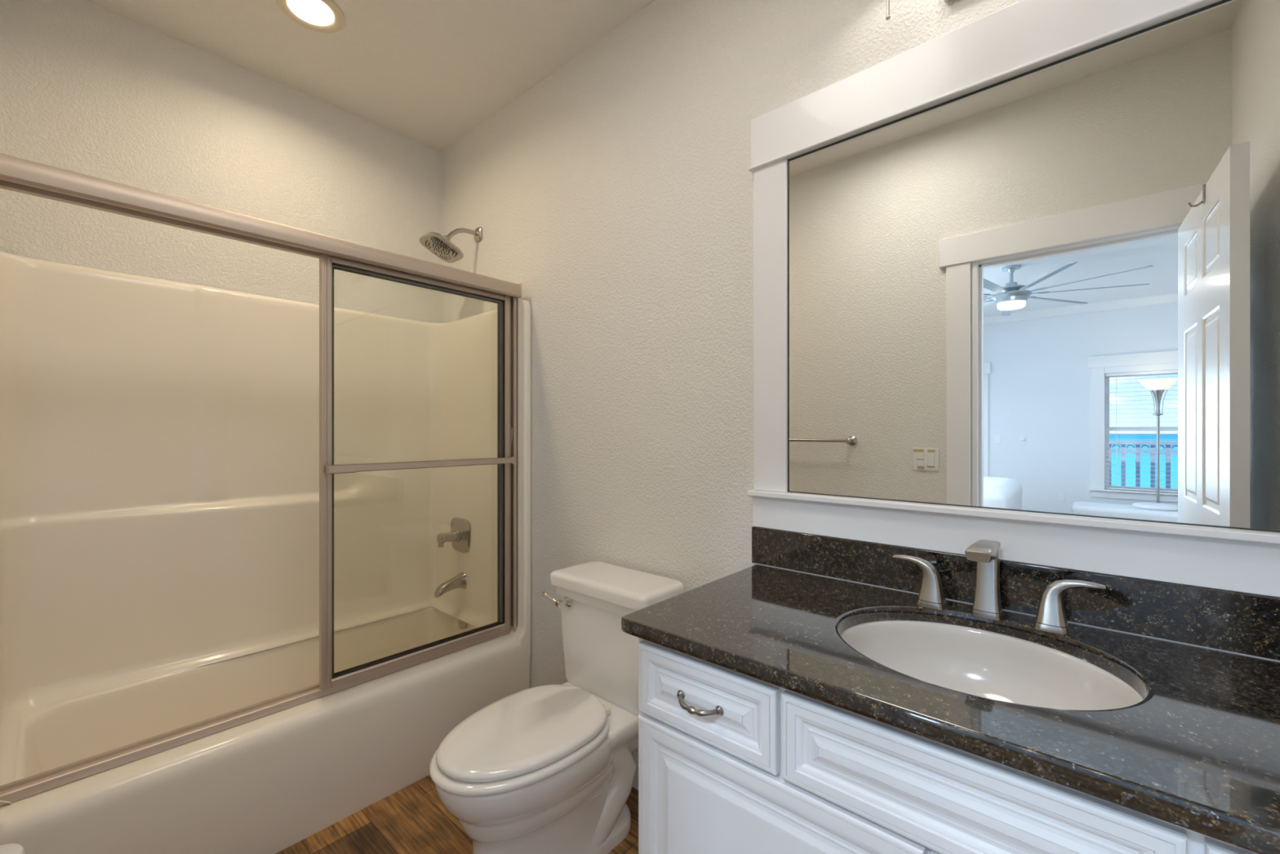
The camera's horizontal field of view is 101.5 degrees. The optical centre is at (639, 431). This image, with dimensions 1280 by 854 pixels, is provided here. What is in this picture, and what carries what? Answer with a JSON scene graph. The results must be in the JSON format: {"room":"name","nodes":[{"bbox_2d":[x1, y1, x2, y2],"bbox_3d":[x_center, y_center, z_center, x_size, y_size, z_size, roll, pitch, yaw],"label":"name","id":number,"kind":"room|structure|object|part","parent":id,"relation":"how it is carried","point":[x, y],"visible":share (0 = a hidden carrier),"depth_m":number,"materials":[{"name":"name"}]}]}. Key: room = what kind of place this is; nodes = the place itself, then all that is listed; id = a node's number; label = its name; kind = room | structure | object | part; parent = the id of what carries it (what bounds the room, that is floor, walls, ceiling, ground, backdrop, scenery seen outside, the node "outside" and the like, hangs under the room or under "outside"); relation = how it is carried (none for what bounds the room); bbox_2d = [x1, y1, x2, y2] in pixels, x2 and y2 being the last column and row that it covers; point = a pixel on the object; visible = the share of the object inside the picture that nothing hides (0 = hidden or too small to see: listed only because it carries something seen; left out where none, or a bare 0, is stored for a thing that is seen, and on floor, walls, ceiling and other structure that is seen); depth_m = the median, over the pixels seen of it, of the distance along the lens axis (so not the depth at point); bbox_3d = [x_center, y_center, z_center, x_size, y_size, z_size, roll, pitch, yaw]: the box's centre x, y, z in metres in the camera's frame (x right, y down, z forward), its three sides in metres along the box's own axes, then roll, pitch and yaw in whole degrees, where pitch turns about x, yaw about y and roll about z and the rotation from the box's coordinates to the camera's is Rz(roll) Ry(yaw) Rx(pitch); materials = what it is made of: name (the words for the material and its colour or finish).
{"room":"bathroom","nodes":[
{"label":"bathroom","id":0,"kind":"room"},
{"bbox_2d":[0,0,441,322],"bbox_3d":[-1.636,-0.111,2.192,0.120,2.740,1.636,0,0,41],"label":"wall","id":1,"kind":"structure","parent":0,"point":[88,88],"depth_m":2.00,"materials":[{"name":"white paint"}]},
{"bbox_2d":[85,0,654,151],"bbox_3d":[-0.434,-1.530,1.213,3.218,0.100,1.756,0,0,41],"label":"ceiling","id":2,"kind":"structure","parent":0,"point":[429,73],"depth_m":2.01,"materials":[{"name":"white paint"}]},
{"bbox_2d":[275,0,345,32],"bbox_3d":[-1.155,-1.486,1.834,0.208,0.027,0.208,0,0,41],"label":"recessed light","id":3,"kind":"object","parent":2,"relation":"in","point":[317,15],"visible":1,"depth_m":1.85,"materials":[{"name":"beige"}]},
{"bbox_2d":[275,774,638,853],"bbox_3d":[-1.968,1.319,-0.923,5.300,0.120,7.050,0,0,41],"label":"floor","id":4,"kind":"structure","parent":0,"point":[413,819],"depth_m":1.64,"materials":[{"name":"brown wood"}]},
{"bbox_2d":[0,843,25,853],"bbox_3d":[-1.149,1.006,0.914,0.094,0.506,0.094,0,0,41],"label":"canister","id":5,"kind":"object","parent":4,"relation":"on","point":[12,848],"visible":1,"depth_m":0.94,"materials":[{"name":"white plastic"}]},
{"bbox_2d":[0,250,530,853],"bbox_3d":[-1.256,0.347,1.938,0.782,1.825,1.512,0,0,41],"label":"bathtub","id":6,"kind":"object","parent":4,"relation":"on","point":[159,438],"visible":0.92,"depth_m":1.90,"materials":[{"name":"white plastic"}]},
{"bbox_2d":[0,152,521,806],"bbox_3d":[-1.024,0.121,1.734,0.124,1.506,1.434,0,0,41],"label":"shower door","id":7,"kind":"structure","parent":6,"relation":"attached to","point":[19,175],"depth_m":1.71,"materials":[{"name":"silver metal"}]},
{"bbox_3d":[-0.801,0.134,1.978,0.022,1.424,0.730,0,0,41],"label":"sliding panel","id":8,"kind":"part","parent":7,"relation":"part of","materials":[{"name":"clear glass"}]},
{"bbox_3d":[-0.825,0.139,2.011,0.022,1.430,0.715,0,0,41],"label":"sliding panel","id":9,"kind":"part","parent":7,"relation":"part of","materials":[{"name":"clear glass"}]},
{"bbox_2d":[0,606,530,853],"bbox_3d":[-1.256,1.067,1.938,0.782,0.385,1.512,0,0,41],"label":"tub basin","id":10,"kind":"object","parent":6,"relation":"in","point":[267,784],"depth_m":1.69,"materials":[{"name":"white"}]},
{"bbox_2d":[434,572,466,598],"bbox_3d":[-0.882,0.714,2.425,0.064,0.088,0.134,0,0,41],"label":"tub spout","id":11,"kind":"object","parent":6,"relation":"attached to","point":[460,580],"visible":1,"depth_m":2.42,"materials":[{"name":"silver metal"}]},
{"bbox_2d":[436,517,471,553],"bbox_3d":[-0.887,0.494,2.444,0.174,0.162,0.112,0,0,41],"label":"shower valve","id":12,"kind":"object","parent":6,"relation":"attached to","point":[460,535],"visible":1,"depth_m":2.44,"materials":[{"name":"silver metal"}]},
{"bbox_3d":[-0.890,0.499,2.441,0.060,0.070,0.104,0,0,41],"label":"handle","id":13,"kind":"part","parent":12,"relation":"part of","materials":[{"name":"silver metal"}]},
{"bbox_3d":[-0.846,0.906,2.487,0.072,0.072,0.023,0,0,41],"label":"overflow plate","id":14,"kind":"part","parent":6,"relation":"part of","materials":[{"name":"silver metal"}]},
{"bbox_2d":[429,560,684,853],"bbox_3d":[-0.259,0.889,1.557,0.448,0.803,0.732,0,0,41],"label":"toilet","id":15,"kind":"object","parent":4,"relation":"on","point":[544,769],"visible":0.94,"depth_m":1.50,"materials":[{"name":"white ceramic"}]},
{"bbox_3d":[-0.334,0.867,1.472,0.378,0.025,0.505,0,0,41],"label":"seat","id":16,"kind":"part","parent":15,"relation":"part of","materials":[{"name":"white"}]},
{"bbox_3d":[-0.330,0.840,1.476,0.356,0.028,0.484,0,0,41],"label":"lid","id":17,"kind":"part","parent":15,"relation":"part of","materials":[{"name":"white plastic"}]},
{"bbox_3d":[-0.292,1.069,1.520,0.368,0.380,0.608,0,0,41],"label":"bowl","id":18,"kind":"part","parent":15,"relation":"part of","materials":[{"name":"white ceramic"}]},
{"bbox_3d":[-0.283,0.574,1.776,0.098,0.048,0.056,0,0,41],"label":"flush lever","id":19,"kind":"part","parent":15,"relation":"part of","materials":[{"name":"silver metal"}]},
{"bbox_3d":[-0.083,0.702,1.757,0.418,0.334,0.193,0,0,41],"label":"tank","id":20,"kind":"part","parent":15,"relation":"part of","materials":[{"name":"white ceramic"}]},
{"bbox_3d":[-0.086,0.511,1.753,0.448,0.048,0.210,0,0,41],"label":"tank lid","id":21,"kind":"part","parent":15,"relation":"part of","materials":[{"name":"white ceramic"}]},
{"bbox_2d":[638,637,1257,853],"bbox_3d":[0.572,0.839,0.926,1.084,0.842,0.614,0,0,41],"label":"vanity cabinet","id":22,"kind":"object","parent":4,"relation":"on","point":[731,762],"visible":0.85,"depth_m":0.82,"materials":[{"name":"white paint"}]},
{"bbox_3d":[0.101,0.502,0.955,0.103,0.019,0.034,0,0,41],"label":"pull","id":23,"kind":"part","parent":22,"relation":"part of","materials":[{"name":"grey metal"}]},
{"bbox_3d":[0.116,0.502,0.972,0.304,0.140,0.020,0,0,41],"label":"drawer","id":24,"kind":"part","parent":22,"relation":"part of","materials":[{"name":"white paint"}]},
{"bbox_3d":[0.199,0.857,0.899,0.525,0.555,0.020,0,0,41],"label":"door","id":25,"kind":"part","parent":22,"relation":"part of","materials":[{"name":"white paint"}]},
{"bbox_3d":[0.598,0.857,0.547,0.524,0.555,0.020,0,0,41],"label":"door","id":26,"kind":"part","parent":22,"relation":"part of","materials":[{"name":"white paint"}]},
{"bbox_2d":[621,526,1279,853],"bbox_3d":[0.563,0.347,0.946,1.124,0.136,0.598,0,0,41],"label":"countertop","id":27,"kind":"structure","parent":22,"relation":"on","point":[1200,752],"depth_m":0.88,"materials":[{"name":"black stone"}]},
{"bbox_2d":[840,620,1143,710],"bbox_3d":[0.593,0.492,0.936,0.515,0.153,0.460,0,0,41],"label":"sink","id":28,"kind":"object","parent":27,"relation":"in","point":[985,664],"visible":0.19,"depth_m":1.07,"materials":[{"name":"white porcelain"}]},
{"bbox_2d":[892,539,1106,635],"bbox_3d":[0.705,0.307,1.066,0.366,0.155,0.158,0,0,41],"label":"faucet","id":29,"kind":"object","parent":27,"relation":"on","point":[1051,616],"visible":1,"depth_m":1.07,"materials":[{"name":"silver metal"}]},
{"bbox_3d":[0.626,0.334,1.173,0.106,0.101,0.051,0,0,41],"label":"handle","id":30,"kind":"part","parent":29,"relation":"part of","materials":[{"name":"silver metal"}]},
{"bbox_3d":[0.703,0.307,1.067,0.053,0.155,0.158,0,0,41],"label":"spout","id":31,"kind":"part","parent":29,"relation":"part of","materials":[{"name":"silver metal"}]},
{"bbox_3d":[0.821,0.334,1.001,0.106,0.101,0.051,0,0,41],"label":"handle","id":32,"kind":"part","parent":29,"relation":"part of","materials":[{"name":"silver metal"}]},
{"bbox_3d":[0.411,0.502,0.712,0.463,0.140,0.020,0,0,41],"label":"false drawer","id":33,"kind":"part","parent":22,"relation":"part of","materials":[{"name":"white paint"}]},
{"bbox_3d":[0.695,0.502,0.462,0.266,0.140,0.020,0,0,41],"label":"drawer","id":34,"kind":"part","parent":22,"relation":"part of","materials":[{"name":"white paint"}]},
{"bbox_2d":[441,0,1021,755],"bbox_3d":[0.107,-0.111,1.827,3.218,2.740,0.120,0,0,41],"label":"wall","id":35,"kind":"structure","parent":0,"point":[617,188],"depth_m":1.83,"materials":[{"name":"white paint"}]},
{"bbox_2d":[418,226,482,262],"bbox_3d":[-0.868,-0.888,2.422,0.162,0.189,0.274,0,0,41],"label":"shower","id":36,"kind":"object","parent":35,"relation":"attached to","point":[441,246],"visible":1,"depth_m":2.39,"materials":[{"name":"silver metal"}]},
{"bbox_3d":[-0.835,-0.920,2.459,0.021,0.082,0.169,0,0,41],"label":"arm","id":37,"kind":"part","parent":36,"relation":"part of","materials":[{"name":"silver metal"}]},
{"bbox_2d":[631,752,638,790],"bbox_3d":[-0.045,1.203,1.872,1.110,0.113,0.014,0,0,41],"label":"baseboard","id":38,"kind":"structure","parent":35,"relation":"attached to","point":[635,784],"depth_m":1.83,"materials":[{"name":"white paint"}]},
{"bbox_2d":[885,0,951,20],"bbox_3d":[0.713,-1.114,1.092,0.484,0.314,0.179,0,0,41],"label":"vanity light","id":39,"kind":"object","parent":35,"relation":"attached to","point":[887,17],"visible":1,"depth_m":1.21,"materials":[{"name":"silver metal"}]},
{"bbox_3d":[0.577,-1.089,1.216,0.010,0.264,0.010,0,0,41],"label":"pull rod","id":40,"kind":"part","parent":39,"relation":"part of","materials":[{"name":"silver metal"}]},
{"bbox_2d":[746,0,1279,597],"bbox_3d":[0.746,-0.314,1.160,1.129,1.186,0.035,0,0,41],"label":"vanity mirror","id":41,"kind":"object","parent":35,"relation":"attached to","point":[1016,268],"visible":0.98,"depth_m":1.09,"materials":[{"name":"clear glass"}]},
{"bbox_3d":[0.375,-0.297,1.497,0.104,0.937,0.019,0,0,41],"label":"frame","id":42,"kind":"part","parent":41,"relation":"part of","materials":[{"name":"white paint"}]},
{"bbox_3d":[0.746,0.180,1.160,1.129,0.016,0.035,0,0,41],"label":"frame sill","id":43,"kind":"part","parent":41,"relation":"part of","materials":[{"name":"white paint"}]},
{"bbox_2d":[751,526,1279,660],"bbox_3d":[0.754,0.332,1.162,1.124,0.105,0.020,0,0,41],"label":"backsplash","id":44,"kind":"structure","parent":35,"relation":"attached to","point":[1238,622],"depth_m":1.04,"materials":[{"name":"black stone"}]}
]}

